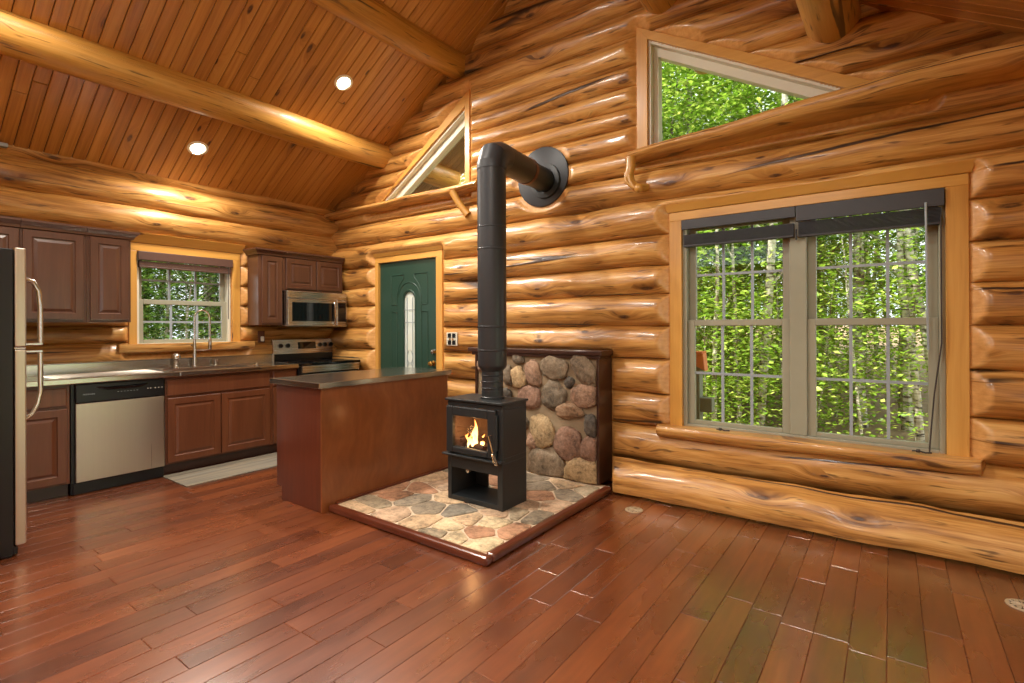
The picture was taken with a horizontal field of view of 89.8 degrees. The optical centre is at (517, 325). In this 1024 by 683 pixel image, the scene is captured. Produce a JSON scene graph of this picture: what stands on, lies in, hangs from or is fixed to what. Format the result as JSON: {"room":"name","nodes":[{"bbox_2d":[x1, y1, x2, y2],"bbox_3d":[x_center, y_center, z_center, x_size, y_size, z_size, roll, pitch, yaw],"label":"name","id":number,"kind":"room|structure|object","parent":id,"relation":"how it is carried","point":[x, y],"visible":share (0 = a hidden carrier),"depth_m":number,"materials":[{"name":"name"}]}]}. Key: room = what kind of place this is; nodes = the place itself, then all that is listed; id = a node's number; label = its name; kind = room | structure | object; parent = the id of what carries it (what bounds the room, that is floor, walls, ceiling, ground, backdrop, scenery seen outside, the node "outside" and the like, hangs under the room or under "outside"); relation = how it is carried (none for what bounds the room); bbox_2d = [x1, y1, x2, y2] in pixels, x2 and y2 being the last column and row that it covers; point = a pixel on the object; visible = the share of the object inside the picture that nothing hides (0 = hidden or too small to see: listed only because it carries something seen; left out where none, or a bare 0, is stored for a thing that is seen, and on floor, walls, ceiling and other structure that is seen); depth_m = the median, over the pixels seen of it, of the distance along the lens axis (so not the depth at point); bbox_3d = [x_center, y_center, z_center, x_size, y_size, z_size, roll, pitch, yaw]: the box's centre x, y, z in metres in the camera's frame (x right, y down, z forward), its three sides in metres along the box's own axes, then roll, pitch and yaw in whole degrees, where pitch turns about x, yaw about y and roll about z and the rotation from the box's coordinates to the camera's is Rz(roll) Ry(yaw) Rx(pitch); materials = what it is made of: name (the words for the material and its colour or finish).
{"room":"log cabin interior","nodes":[
{"label":"log cabin interior","id":0,"kind":"room"},
{"bbox_2d":[0,145,339,364],"bbox_3d":[-4.240,-0.033,4.021,0.335,3.226,6.850,0,0,36],"label":"wall","id":1,"kind":"structure","parent":0,"point":[34,185],"depth_m":4.80,"materials":[{"name":"brown wood"}]},
{"bbox_2d":[0,216,20,248],"bbox_3d":[-4.147,-0.428,3.714,0.282,0.795,0.765,0,0,36],"label":"upper cabinet","id":2,"kind":"object","parent":1,"relation":"attached to","point":[9,226],"visible":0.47,"depth_m":3.91,"materials":[{"name":"brown wood"}]},
{"bbox_2d":[20,218,87,321],"bbox_3d":[-3.802,-0.429,4.187,0.282,0.795,0.401,0,0,36],"label":"upper cabinet","id":3,"kind":"object","parent":1,"relation":"attached to","point":[55,252],"visible":0.79,"depth_m":4.13,"materials":[{"name":"brown wood"}]},
{"bbox_2d":[86,226,139,321],"bbox_3d":[-3.576,-0.429,4.498,0.282,0.795,0.364,0,0,36],"label":"upper cabinet","id":4,"kind":"object","parent":1,"relation":"attached to","point":[108,251],"visible":0.93,"depth_m":4.41,"materials":[{"name":"brown wood"}]},
{"bbox_2d":[26,354,272,376],"bbox_3d":[-3.662,0.363,4.582,0.028,0.096,3.038,0,0,36],"label":"backsplash","id":5,"kind":"structure","parent":1,"relation":"attached to","point":[144,364],"depth_m":4.75,"materials":[{"name":"laminate"}]},
{"bbox_2d":[117,231,254,352],"bbox_3d":[-3.359,-0.313,5.231,0.281,1.127,1.225,0,0,36],"label":"window","id":6,"kind":"structure","parent":1,"relation":"in","point":[147,242],"depth_m":5.18,"materials":[{"name":"brown wood"}]},
{"bbox_2d":[137,251,232,318],"bbox_3d":[-3.335,-0.389,5.191,0.063,0.635,0.858,0,0,36],"label":"window blind","id":7,"kind":"object","parent":6,"relation":"attached to","point":[142,255],"visible":1,"depth_m":5.15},
{"bbox_2d":[243,247,284,324],"bbox_3d":[-2.769,-0.418,5.607,0.282,0.820,0.321,0,0,36],"label":"upper cabinet","id":8,"kind":"object","parent":1,"relation":"attached to","point":[264,265],"visible":1,"depth_m":5.54,"materials":[{"name":"brown wood"}]},
{"bbox_2d":[282,251,344,292],"bbox_3d":[-2.450,-0.613,6.048,0.282,0.433,0.764,0,0,36],"label":"upper cabinet","id":9,"kind":"object","parent":1,"relation":"attached to","point":[300,271],"visible":0.8,"depth_m":5.95,"materials":[{"name":"brown wood"}]},
{"bbox_2d":[271,290,346,326],"bbox_3d":[-2.429,-0.192,6.040,0.411,0.400,0.760,0,0,36],"label":"microwave","id":10,"kind":"object","parent":9,"relation":"attached to","point":[299,308],"visible":1,"depth_m":5.88,"materials":[{"name":"silver metal"}]},
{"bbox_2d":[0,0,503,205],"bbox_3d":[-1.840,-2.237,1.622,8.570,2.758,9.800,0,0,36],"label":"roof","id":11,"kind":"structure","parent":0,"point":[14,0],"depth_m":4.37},
{"bbox_2d":[410,134,464,194],"bbox_3d":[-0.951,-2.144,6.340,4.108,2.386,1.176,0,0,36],"label":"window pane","id":12,"kind":"structure","parent":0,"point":[454,159],"depth_m":6.60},
{"bbox_2d":[0,452,1023,682],"bbox_3d":[-1.530,1.416,2.020,7.260,0.200,7.000,0,0,36],"label":"floor","id":13,"kind":"structure","parent":0,"point":[157,580],"depth_m":2.45,"materials":[{"name":"wood"}]},
{"bbox_2d":[0,247,42,558],"bbox_3d":[-3.353,0.437,2.946,0.770,1.774,0.815,0,0,36],"label":"fridge","id":14,"kind":"object","parent":13,"relation":"on","point":[14,417],"visible":1,"depth_m":2.95,"materials":[{"name":"silver metal"}]},
{"bbox_2d":[26,385,69,502],"bbox_3d":[-3.795,0.892,3.969,0.509,0.871,0.408,0,0,36],"label":"base cabinet","id":15,"kind":"object","parent":13,"relation":"on","point":[48,430],"visible":0.66,"depth_m":3.89,"materials":[{"name":"brown wood"}]},
{"bbox_2d":[68,378,164,494],"bbox_3d":[-3.473,0.890,4.387,0.538,0.868,0.633,0,0,36],"label":"dishwasher","id":16,"kind":"object","parent":13,"relation":"on","point":[117,427],"visible":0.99,"depth_m":4.21,"materials":[{"name":"silver metal"}]},
{"bbox_2d":[163,370,270,474],"bbox_3d":[-3.013,0.890,5.044,0.509,0.871,0.953,0,0,36],"label":"base cabinet","id":17,"kind":"object","parent":13,"relation":"on","point":[210,419],"visible":0.81,"depth_m":4.84,"materials":[{"name":"brown wood"}]},
{"bbox_2d":[26,354,298,387],"bbox_3d":[-3.451,0.471,4.429,0.547,0.314,3.038,0,0,36],"label":"countertop","id":18,"kind":"structure","parent":17,"relation":"on","point":[55,374],"depth_m":4.64,"materials":[{"name":"stone"}]},
{"bbox_2d":[190,309,211,366],"bbox_3d":[-3.161,0.121,5.132,0.183,0.576,0.057,0,0,-31],"label":"faucet","id":19,"kind":"object","parent":18,"relation":"on","point":[195,349],"visible":1,"depth_m":5.10,"materials":[{"name":"silver metal"}]},
{"bbox_2d":[160,365,247,370],"bbox_3d":[-3.034,0.520,5.042,0.400,0.214,0.720,0,0,36],"label":"sink basin","id":20,"kind":"object","parent":18,"relation":"in","point":[181,367],"depth_m":5.11,"materials":[{"name":"silver metal"}]},
{"bbox_2d":[163,452,276,486],"bbox_3d":[-2.586,1.319,4.819,0.512,0.008,1.135,0,0,36],"label":"rug","id":21,"kind":"object","parent":13,"relation":"on","point":[188,478],"visible":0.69,"depth_m":4.67,"materials":[{"name":"fabric"}]},
{"bbox_2d":[268,368,296,453],"bbox_3d":[-2.647,0.890,5.547,0.509,0.871,0.286,0,0,36],"label":"base cabinet","id":22,"kind":"object","parent":13,"relation":"on","point":[272,448],"visible":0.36,"depth_m":5.31,"materials":[{"name":"brown wood"}]},
{"bbox_2d":[271,338,359,375],"bbox_3d":[-2.322,0.739,5.966,0.682,1.164,0.765,0,0,36],"label":"range","id":23,"kind":"object","parent":13,"relation":"on","point":[313,356],"visible":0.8,"depth_m":5.96,"materials":[{"name":"silver metal"}]},
{"bbox_2d":[274,358,359,365],"bbox_3d":[-2.340,0.416,5.976,0.625,0.029,0.760,0,0,36],"label":"cooktop","id":24,"kind":"object","parent":23,"relation":"in","point":[301,361],"depth_m":5.90,"materials":[{"name":"black glass"}]},
{"bbox_2d":[270,367,451,513],"bbox_3d":[-1.251,0.859,4.295,0.660,0.917,1.329,0,0,36],"label":"kitchen island","id":25,"kind":"object","parent":13,"relation":"on","point":[341,435],"visible":0.93,"depth_m":3.88,"materials":[{"name":"brown wood"}]},
{"bbox_2d":[270,367,451,388],"bbox_3d":[-1.253,0.421,4.296,0.660,0.041,1.329,0,0,36],"label":"island countertop","id":26,"kind":"structure","parent":25,"relation":"on","point":[350,378],"depth_m":4.05,"materials":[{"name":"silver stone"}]},
{"bbox_2d":[329,466,610,565],"bbox_3d":[-0.296,1.284,3.840,1.454,0.058,1.565,0,0,36],"label":"hearth","id":27,"kind":"object","parent":13,"relation":"on","point":[419,509],"visible":0.73,"depth_m":3.48,"materials":[{"name":"stone"}]},
{"bbox_2d":[442,393,527,511],"bbox_3d":[-0.247,0.895,3.721,0.539,0.738,0.368,0,0,36],"label":"wood stove","id":28,"kind":"object","parent":27,"relation":"on","point":[502,421],"visible":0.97,"depth_m":3.63,"materials":[{"name":"black paint"}]},
{"bbox_2d":[460,421,486,450],"bbox_3d":[-0.300,0.788,3.738,0.262,0.210,0.162,0,0,36],"label":"flames","id":29,"kind":"object","parent":28,"relation":"on","point":[474,441],"visible":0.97,"depth_m":3.72},
{"bbox_2d":[477,142,554,399],"bbox_3d":[0.004,-0.435,4.109,0.232,1.920,1.054,0,0,28],"label":"pipe","id":30,"kind":"object","parent":28,"relation":"on","point":[496,161],"visible":1,"depth_m":3.66,"materials":[{"name":"metal"}]},
{"bbox_2d":[1005,598,1023,611],"bbox_3d":[2.343,1.295,2.381,0.124,0.008,0.124,0,0,36],"label":"floor vent","id":31,"kind":"object","parent":13,"relation":"in","point":[1018,604],"visible":1,"depth_m":2.39,"materials":[{"name":"metal"}]},
{"bbox_2d":[1009,599,1023,608],"bbox_3d":[2.343,1.295,2.381,0.096,0.008,0.096,0,0,36],"label":"grille","id":32,"kind":"object","parent":31,"relation":"attached to","point":[1014,603],"depth_m":2.39,"materials":[{"name":"metal"}]},
{"bbox_2d":[0,0,1023,209],"bbox_3d":[-1.576,-2.313,1.985,7.102,2.062,6.697,0,0,36],"label":"ceiling","id":33,"kind":"structure","parent":0,"point":[376,130],"depth_m":4.42,"materials":[{"name":"brown wood"}]},
{"bbox_2d":[187,141,207,154],"bbox_3d":[-3.013,-1.671,4.838,0.154,0.094,0.176,0,0,36],"label":"recessed light","id":34,"kind":"object","parent":33,"relation":"in","point":[196,147],"visible":1,"depth_m":4.83,"materials":[{"name":"white plastic"}]},
{"bbox_2d":[334,75,352,90],"bbox_3d":[-1.650,-2.306,4.872,0.154,0.094,0.176,0,0,36],"label":"recessed light","id":35,"kind":"object","parent":33,"relation":"in","point":[342,82],"visible":1,"depth_m":4.86,"materials":[{"name":"white plastic"}]},
{"bbox_2d":[329,0,1023,574],"bbox_3d":[0.314,-0.923,4.572,7.160,4.969,0.497,0,0,36],"label":"wall","id":36,"kind":"structure","parent":0,"point":[589,268],"depth_m":3.99,"materials":[{"name":"brown wood"}]},
{"bbox_2d":[0,9,459,187],"bbox_3d":[-3.155,-1.960,3.773,0.317,0.316,7.735,0,0,36],"label":"log beam","id":37,"kind":"structure","parent":36,"relation":"attached to","point":[21,38],"depth_m":4.13,"materials":[{"name":"brown wood"}]},
{"bbox_2d":[309,0,465,79],"bbox_3d":[-2.212,-2.665,3.085,0.312,0.295,7.733,0,0,36],"label":"log beam","id":38,"kind":"structure","parent":36,"relation":"attached to","point":[373,17],"depth_m":4.54,"materials":[{"name":"brown wood"}]},
{"bbox_2d":[324,180,476,220],"bbox_3d":[-1.445,-1.239,5.816,2.795,0.330,0.214,0,0,36],"label":"shelf","id":39,"kind":"object","parent":36,"relation":"attached to","point":[455,192],"visible":0.86,"depth_m":5.47,"materials":[{"name":"brown wood"}]},
{"bbox_2d":[373,240,443,368],"bbox_3d":[-1.225,0.208,5.742,1.144,2.225,0.119,0,0,36],"label":"door","id":40,"kind":"structure","parent":36,"relation":"in","point":[409,305],"depth_m":5.76,"materials":[{"name":"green wood"}]},
{"bbox_2d":[370,89,470,214],"bbox_3d":[-1.060,-1.851,5.737,1.573,1.081,0.227,0,0,36],"label":"window","id":41,"kind":"structure","parent":36,"relation":"in","point":[455,125],"depth_m":5.50,"materials":[{"name":"brown wood"}]},
{"bbox_2d":[447,332,457,345],"bbox_3d":[-0.672,0.135,5.229,0.145,0.135,0.026,0,0,36],"label":"switch plate","id":42,"kind":"object","parent":36,"relation":"attached to","point":[452,337],"visible":1,"depth_m":5.22,"materials":[{"name":"plastic"}]},
{"bbox_2d":[518,146,568,206],"bbox_3d":[0.217,-1.343,4.621,0.536,0.536,0.061,0,0,36],"label":"flange","id":43,"kind":"object","parent":36,"relation":"attached to","point":[551,158],"visible":0.59,"depth_m":4.57,"materials":[{"name":"black paint"}]},
{"bbox_2d":[639,0,707,73],"bbox_3d":[-0.457,-2.564,1.809,0.322,0.315,7.735,0,0,36],"label":"log beam","id":44,"kind":"structure","parent":36,"relation":"attached to","point":[657,7],"depth_m":3.90,"materials":[{"name":"brown wood"}]},
{"bbox_2d":[636,27,928,148],"bbox_3d":[1.765,-1.866,3.683,1.838,1.081,0.227,0,0,36],"label":"window","id":45,"kind":"structure","parent":36,"relation":"in","point":[650,55],"depth_m":3.85,"materials":[{"name":"brown wood"}]},
{"bbox_2d":[656,159,985,475],"bbox_3d":[1.890,-0.045,3.499,1.915,1.793,0.322,0,0,36],"label":"window","id":46,"kind":"structure","parent":36,"relation":"in","point":[950,438],"depth_m":3.38,"materials":[{"name":"brown wood"}]},
{"bbox_2d":[681,206,796,247],"bbox_3d":[1.574,-0.689,3.693,0.781,0.228,0.074,0,0,36],"label":"window blind","id":47,"kind":"object","parent":46,"relation":"attached to","point":[783,231],"visible":1,"depth_m":3.66,"materials":[{"name":"fabric"}]},
{"bbox_2d":[796,188,943,451],"bbox_3d":[2.195,-0.030,3.239,0.769,1.552,0.079,0,0,36],"label":"window blind","id":48,"kind":"object","parent":46,"relation":"attached to","point":[923,199],"visible":1,"depth_m":3.18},
{"bbox_2d":[624,40,1023,192],"bbox_3d":[1.907,-1.243,3.298,2.620,0.431,0.343,0,0,36],"label":"log beam","id":49,"kind":"structure","parent":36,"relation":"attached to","point":[1005,62],"depth_m":3.11,"materials":[{"name":"brown wood"}]},
{"bbox_2d":[795,0,860,42],"bbox_3d":[0.456,-1.986,1.145,0.353,0.323,7.736,0,0,36],"label":"log beam","id":50,"kind":"structure","parent":36,"relation":"attached to","point":[824,21],"depth_m":3.11,"materials":[{"name":"brown wood"}]},
{"label":"outside","id":51,"kind":"structure","parent":0,"visible":0},
{"bbox_2d":[703,326,927,441],"bbox_3d":[6.187,1.055,11.492,60.000,2.140,50.000,0,0,36],"label":"ground","id":52,"kind":"structure","parent":51,"point":[893,432],"depth_m":11.17,"materials":[{"name":"green plant"}]},
{"bbox_2d":[142,268,206,339],"bbox_3d":[-10.016,-2.414,12.941,5.118,8.717,5.144,0,0,19],"label":"birch tree","id":53,"kind":"object","parent":52,"relation":"on","point":[144,268],"visible":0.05,"depth_m":13.42,"materials":[{"name":"green plant"}]},
{"bbox_2d":[142,261,219,339],"bbox_3d":[-6.527,0.010,7.754,4.638,4.090,4.468,0,0,24],"label":"sapling","id":54,"kind":"object","parent":52,"relation":"on","point":[148,315],"visible":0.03,"depth_m":8.12,"materials":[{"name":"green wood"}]},
{"bbox_2d":[142,264,220,338],"bbox_3d":[-5.684,0.022,9.074,4.568,4.028,4.400,0,0,3],"label":"sapling","id":55,"kind":"object","parent":52,"relation":"on","point":[191,274],"visible":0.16,"depth_m":9.18,"materials":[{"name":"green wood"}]},
{"bbox_2d":[142,262,220,339],"bbox_3d":[-7.250,0.172,10.246,4.198,3.733,4.044,0,0,26],"label":"sapling","id":56,"kind":"object","parent":52,"relation":"on","point":[167,330],"visible":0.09,"depth_m":10.20,"materials":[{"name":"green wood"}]},
{"bbox_2d":[142,260,220,339],"bbox_3d":[-7.248,-0.101,10.743,4.792,4.226,4.616,0,0,-39],"label":"sapling","id":57,"kind":"object","parent":52,"relation":"on","point":[185,285],"visible":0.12,"depth_m":10.63,"materials":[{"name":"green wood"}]},
{"bbox_2d":[142,263,220,338],"bbox_3d":[-6.848,0.023,12.107,4.239,3.880,4.400,0,0,-14],"label":"sapling","id":58,"kind":"object","parent":52,"relation":"on","point":[175,263],"visible":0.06,"depth_m":11.64,"materials":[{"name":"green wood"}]},
{"bbox_2d":[142,269,220,338],"bbox_3d":[-9.589,-0.235,12.681,4.892,4.350,4.712,0,0,27],"label":"sapling","id":59,"kind":"object","parent":52,"relation":"on","point":[146,269],"visible":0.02,"depth_m":13.04,"materials":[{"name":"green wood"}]},
{"bbox_2d":[144,262,220,338],"bbox_3d":[-7.142,-2.703,12.338,5.270,9.352,5.553,0,0,35],"label":"birch tree","id":60,"kind":"object","parent":52,"relation":"on","point":[203,286],"visible":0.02,"depth_m":11.77,"materials":[{"name":"green plant"}]},
{"bbox_2d":[149,261,218,335],"bbox_3d":[-7.629,-2.910,12.993,6.054,9.764,5.861,0,0,-27],"label":"birch tree","id":61,"kind":"object","parent":52,"relation":"on","point":[209,280],"visible":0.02,"depth_m":12.71,"materials":[{"name":"green plant"}]},
{"bbox_2d":[165,266,220,337],"bbox_3d":[-5.723,-2.899,11.430,5.531,9.814,5.828,0,0,43],"label":"birch tree","id":62,"kind":"object","parent":52,"relation":"on","point":[212,266],"visible":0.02,"depth_m":10.75,"materials":[{"name":"green plant"}]},
{"bbox_2d":[662,77,720,251],"bbox_3d":[3.041,-2.026,12.264,4.702,7.858,4.613,0,0,21],"label":"birch tree","id":63,"kind":"object","parent":52,"relation":"on","point":[669,77],"visible":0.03,"depth_m":11.53,"materials":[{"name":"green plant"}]},
{"bbox_2d":[662,61,744,138],"bbox_3d":[1.889,-2.584,9.578,5.408,9.213,5.512,0,0,0],"label":"birch tree","id":64,"kind":"object","parent":52,"relation":"on","point":[677,69],"visible":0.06,"depth_m":8.67,"materials":[{"name":"green plant"}]},
{"bbox_2d":[696,351,714,419],"bbox_3d":[1.402,1.050,6.317,1.950,1.520,0.200,0,0,36],"label":"deck railing","id":65,"kind":"object","parent":52,"relation":"on","point":[703,404],"visible":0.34,"depth_m":5.77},
{"bbox_2d":[662,63,763,332],"bbox_3d":[2.385,-3.345,11.111,6.192,10.546,6.224,0,0,-2],"label":"birch tree","id":66,"kind":"object","parent":52,"relation":"on","point":[667,100],"visible":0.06,"depth_m":10.45,"materials":[{"name":"green plant"}]},
{"bbox_2d":[662,66,780,347],"bbox_3d":[2.339,-3.631,10.309,6.570,11.189,6.603,0,0,19],"label":"birch tree","id":67,"kind":"object","parent":52,"relation":"on","point":[719,111],"visible":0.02,"depth_m":9.57,"materials":[{"name":"green plant"}]},
{"bbox_2d":[662,63,780,345],"bbox_3d":[3.883,-2.862,12.824,5.551,9.405,5.522,0,0,-39],"label":"birch tree","id":68,"kind":"object","parent":52,"relation":"on","point":[670,63],"visible":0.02,"depth_m":11.83,"materials":[{"name":"green plant"}]},
{"bbox_2d":[663,81,790,333],"bbox_3d":[5.501,-2.699,13.072,5.379,8.990,5.277,0,0,29],"label":"birch tree","id":69,"kind":"object","parent":52,"relation":"on","point":[789,96],"visible":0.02,"depth_m":12.46,"materials":[{"name":"green plant"}]},
{"bbox_2d":[663,66,792,351],"bbox_3d":[5.877,-3.011,11.172,5.902,9.864,5.790,0,0,-3],"label":"birch tree","id":70,"kind":"object","parent":52,"relation":"on","point":[778,102],"visible":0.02,"depth_m":11.42,"materials":[{"name":"green plant"}]},
{"bbox_2d":[662,61,795,350],"bbox_3d":[3.899,-2.431,10.636,5.209,8.706,5.110,0,0,36],"label":"birch tree","id":71,"kind":"object","parent":52,"relation":"on","point":[668,64],"visible":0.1,"depth_m":10.09,"materials":[{"name":"green plant"}]},
{"bbox_2d":[662,64,795,394],"bbox_3d":[4.310,-2.476,12.105,4.891,8.700,5.612,0,0,-38],"label":"birch tree","id":72,"kind":"object","parent":52,"relation":"on","point":[665,64],"visible":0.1,"depth_m":11.29,"materials":[{"name":"green plant"}]},
{"bbox_2d":[662,62,802,425],"bbox_3d":[4.228,-3.189,8.750,6.105,10.203,5.989,0,0,39],"label":"birch tree","id":73,"kind":"object","parent":52,"relation":"on","point":[768,284],"visible":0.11,"depth_m":8.50,"materials":[{"name":"green plant"}]},
{"bbox_2d":[696,282,769,404],"bbox_3d":[3.635,0.467,10.815,3.308,2.900,3.030,0,0,-25],"label":"sapling","id":74,"kind":"object","parent":52,"relation":"on","point":[719,282],"visible":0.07,"depth_m":10.44,"materials":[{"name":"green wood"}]},
{"bbox_2d":[696,278,782,422],"bbox_3d":[2.920,0.422,9.213,4.191,3.368,3.819,0,0,-13],"label":"sapling","id":75,"kind":"object","parent":52,"relation":"on","point":[728,371],"visible":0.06,"depth_m":8.31,"materials":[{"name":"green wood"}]},
{"bbox_2d":[700,246,780,378],"bbox_3d":[3.715,-0.152,11.705,4.660,4.086,4.269,0,0,9],"label":"sapling","id":76,"kind":"object","parent":52,"relation":"on","point":[706,246],"visible":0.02,"depth_m":11.02,"materials":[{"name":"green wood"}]},
{"bbox_2d":[662,62,836,374],"bbox_3d":[3.738,-2.837,10.997,5.592,9.523,5.620,0,0,-3],"label":"birch tree","id":77,"kind":"object","parent":52,"relation":"on","point":[676,72],"visible":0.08,"depth_m":10.28,"materials":[{"name":"green plant"}]},
{"bbox_2d":[663,65,852,393],"bbox_3d":[5.255,-3.646,13.028,6.398,10.896,6.430,0,0,-17],"label":"birch tree","id":78,"kind":"object","parent":52,"relation":"on","point":[670,65],"visible":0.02,"depth_m":12.54,"materials":[{"name":"green plant"}]},
{"bbox_2d":[683,85,834,312],"bbox_3d":[5.489,-2.498,13.223,5.166,8.571,5.001,0,0,0],"label":"birch tree","id":79,"kind":"object","parent":52,"relation":"on","point":[744,85],"visible":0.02,"depth_m":13.04,"materials":[{"name":"green plant"}]},
{"bbox_2d":[696,240,822,402],"bbox_3d":[4.318,0.021,11.319,4.274,3.747,3.914,0,0,24],"label":"sapling","id":80,"kind":"object","parent":52,"relation":"on","point":[820,240],"visible":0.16,"depth_m":10.99,"materials":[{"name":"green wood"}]},
{"bbox_2d":[696,242,823,414],"bbox_3d":[4.274,-0.006,10.899,4.420,3.875,4.048,0,0,37],"label":"sapling","id":81,"kind":"object","parent":52,"relation":"on","point":[710,264],"visible":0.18,"depth_m":10.53,"materials":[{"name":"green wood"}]},
{"bbox_2d":[702,247,832,393],"bbox_3d":[5.400,-0.079,12.765,4.277,3.750,3.917,0,0,-24],"label":"sapling","id":82,"kind":"object","parent":52,"relation":"on","point":[743,247],"visible":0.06,"depth_m":12.61,"materials":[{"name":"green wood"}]},
{"bbox_2d":[696,258,857,425],"bbox_3d":[3.071,0.500,8.120,3.425,3.003,3.137,0,0,5],"label":"sapling","id":83,"kind":"object","parent":52,"relation":"on","point":[758,259],"visible":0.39,"depth_m":7.90,"materials":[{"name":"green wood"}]},
{"bbox_2d":[685,72,875,427],"bbox_3d":[6.241,-3.075,9.241,5.955,9.953,5.842,0,0,-42],"label":"birch tree","id":84,"kind":"object","parent":52,"relation":"on","point":[856,239],"visible":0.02,"depth_m":9.29,"materials":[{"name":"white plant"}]},
{"bbox_2d":[672,85,893,310],"bbox_3d":[5.668,-2.868,11.227,6.194,9.602,5.397,0,0,25],"label":"birch tree","id":85,"kind":"object","parent":52,"relation":"on","point":[753,99],"visible":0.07,"depth_m":10.85,"materials":[{"name":"green plant"}]},
{"bbox_2d":[696,223,873,423],"bbox_3d":[3.238,-0.148,8.472,4.463,4.272,4.873,0,0,-34],"label":"sapling","id":86,"kind":"object","parent":52,"relation":"on","point":[717,315],"visible":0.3,"depth_m":8.16,"materials":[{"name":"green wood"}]},
{"bbox_2d":[696,228,877,431],"bbox_3d":[3.579,0.073,8.340,3.851,3.960,4.226,0,0,29],"label":"sapling","id":87,"kind":"object","parent":52,"relation":"on","point":[731,383],"visible":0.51,"depth_m":8.38,"materials":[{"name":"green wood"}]},
{"bbox_2d":[719,91,867,383],"bbox_3d":[7.373,-2.746,14.371,5.236,8.872,5.210,0,0,15],"label":"birch tree","id":88,"kind":"object","parent":52,"relation":"on","point":[771,91],"visible":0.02,"depth_m":13.59,"materials":[{"name":"green plant"}]},
{"bbox_2d":[708,236,892,391],"bbox_3d":[5.899,-0.228,11.476,4.441,4.251,4.848,0,0,-13],"label":"sapling","id":89,"kind":"object","parent":52,"relation":"on","point":[819,261],"visible":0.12,"depth_m":11.09,"materials":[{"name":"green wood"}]},
{"bbox_2d":[703,272,918,433],"bbox_3d":[4.873,0.464,9.090,3.874,3.112,3.530,0,0,-31],"label":"sapling","id":90,"kind":"object","parent":52,"relation":"on","point":[777,314],"visible":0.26,"depth_m":8.76,"materials":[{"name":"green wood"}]},
{"bbox_2d":[714,82,925,431],"bbox_3d":[7.118,-3.877,9.086,6.870,11.571,6.520,0,0,-18],"label":"birch tree","id":91,"kind":"object","parent":52,"relation":"on","point":[903,398],"visible":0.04,"depth_m":9.06,"materials":[{"name":"green plant"}]},
{"bbox_2d":[719,275,922,431],"bbox_3d":[5.243,0.586,9.021,3.579,2.877,3.927,0,0,35],"label":"sapling","id":92,"kind":"object","parent":52,"relation":"on","point":[830,314],"visible":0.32,"depth_m":8.60,"materials":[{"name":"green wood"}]},
{"bbox_2d":[758,260,890,376],"bbox_3d":[8.619,-0.211,14.560,3.809,3.646,4.158,0,0,-11],"label":"sapling","id":93,"kind":"object","parent":52,"relation":"on","point":[842,260],"visible":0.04,"depth_m":14.11,"materials":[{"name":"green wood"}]},
{"bbox_2d":[732,232,927,437],"bbox_3d":[5.562,0.297,8.183,4.419,3.551,4.027,0,0,-41],"label":"sapling","id":94,"kind":"object","parent":52,"relation":"on","point":[855,392],"visible":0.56,"depth_m":7.98,"materials":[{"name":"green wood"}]},
{"bbox_2d":[755,288,904,422],"bbox_3d":[6.234,0.593,10.282,3.161,2.812,2.881,0,0,-17],"label":"sapling","id":95,"kind":"object","parent":52,"relation":"on","point":[837,346],"visible":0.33,"depth_m":10.20,"materials":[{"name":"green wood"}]},
{"bbox_2d":[762,251,897,406],"bbox_3d":[6.901,0.105,11.374,4.028,3.531,3.689,0,0,-35],"label":"sapling","id":96,"kind":"object","parent":52,"relation":"on","point":[845,251],"visible":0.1,"depth_m":11.16,"materials":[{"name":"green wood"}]},
{"bbox_2d":[768,93,894,391],"bbox_3d":[7.960,-2.573,13.306,5.140,8.592,5.043,0,0,-32],"label":"birch tree","id":97,"kind":"object","parent":52,"relation":"on","point":[833,250],"visible":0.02,"depth_m":13.13,"materials":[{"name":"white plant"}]},
{"bbox_2d":[748,86,926,423],"bbox_3d":[7.119,-2.788,9.688,5.497,9.362,5.525,0,0,16],"label":"birch tree","id":98,"kind":"object","parent":52,"relation":"on","point":[750,88],"visible":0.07,"depth_m":9.55,"materials":[{"name":"green plant"}]},
{"bbox_2d":[755,98,924,387],"bbox_3d":[8.630,-3.077,13.535,5.617,9.518,5.588,0,0,-9],"label":"birch tree","id":99,"kind":"object","parent":52,"relation":"on","point":[865,250],"visible":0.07,"depth_m":12.91,"materials":[{"name":"green plant"}]},
{"bbox_2d":[766,98,927,441],"bbox_3d":[6.299,-2.281,8.240,4.936,8.406,4.961,0,0,-7],"label":"birch tree","id":100,"kind":"object","parent":52,"relation":"on","point":[916,394],"visible":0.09,"depth_m":8.11,"materials":[{"name":"green plant"}]},
{"bbox_2d":[771,98,925,313],"bbox_3d":[6.737,-2.574,7.396,5.830,9.037,5.080,0,0,9],"label":"birch tree","id":101,"kind":"object","parent":52,"relation":"on","point":[914,281],"visible":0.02,"depth_m":7.78,"materials":[{"name":"green plant"}]},
{"bbox_2d":[823,216,919,350],"bbox_3d":[10.214,-2.875,15.462,5.419,8.739,5.246,0,0,-23],"label":"birch tree","id":102,"kind":"object","parent":52,"relation":"on","point":[846,216],"visible":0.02,"depth_m":15.10,"materials":[{"name":"green plant"}]},
{"bbox_2d":[825,233,922,365],"bbox_3d":[11.702,-3.967,16.962,6.270,10.677,6.301,0,0,-13],"label":"birch tree","id":103,"kind":"object","parent":52,"relation":"on","point":[890,233],"visible":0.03,"depth_m":16.81,"materials":[{"name":"green plant"}]},
{"bbox_2d":[825,208,925,375],"bbox_3d":[10.803,-2.936,14.861,5.207,8.822,5.180,0,0,-15],"label":"birch tree","id":104,"kind":"object","parent":52,"relation":"on","point":[892,365],"visible":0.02,"depth_m":14.75,"materials":[{"name":"green plant"}]},
{"bbox_2d":[903,208,927,375],"bbox_3d":[6.347,-2.863,7.693,5.743,9.598,5.634,0,0,-9],"label":"birch tree","id":105,"kind":"object","parent":52,"relation":"on","point":[907,231],"visible":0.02,"depth_m":7.94,"materials":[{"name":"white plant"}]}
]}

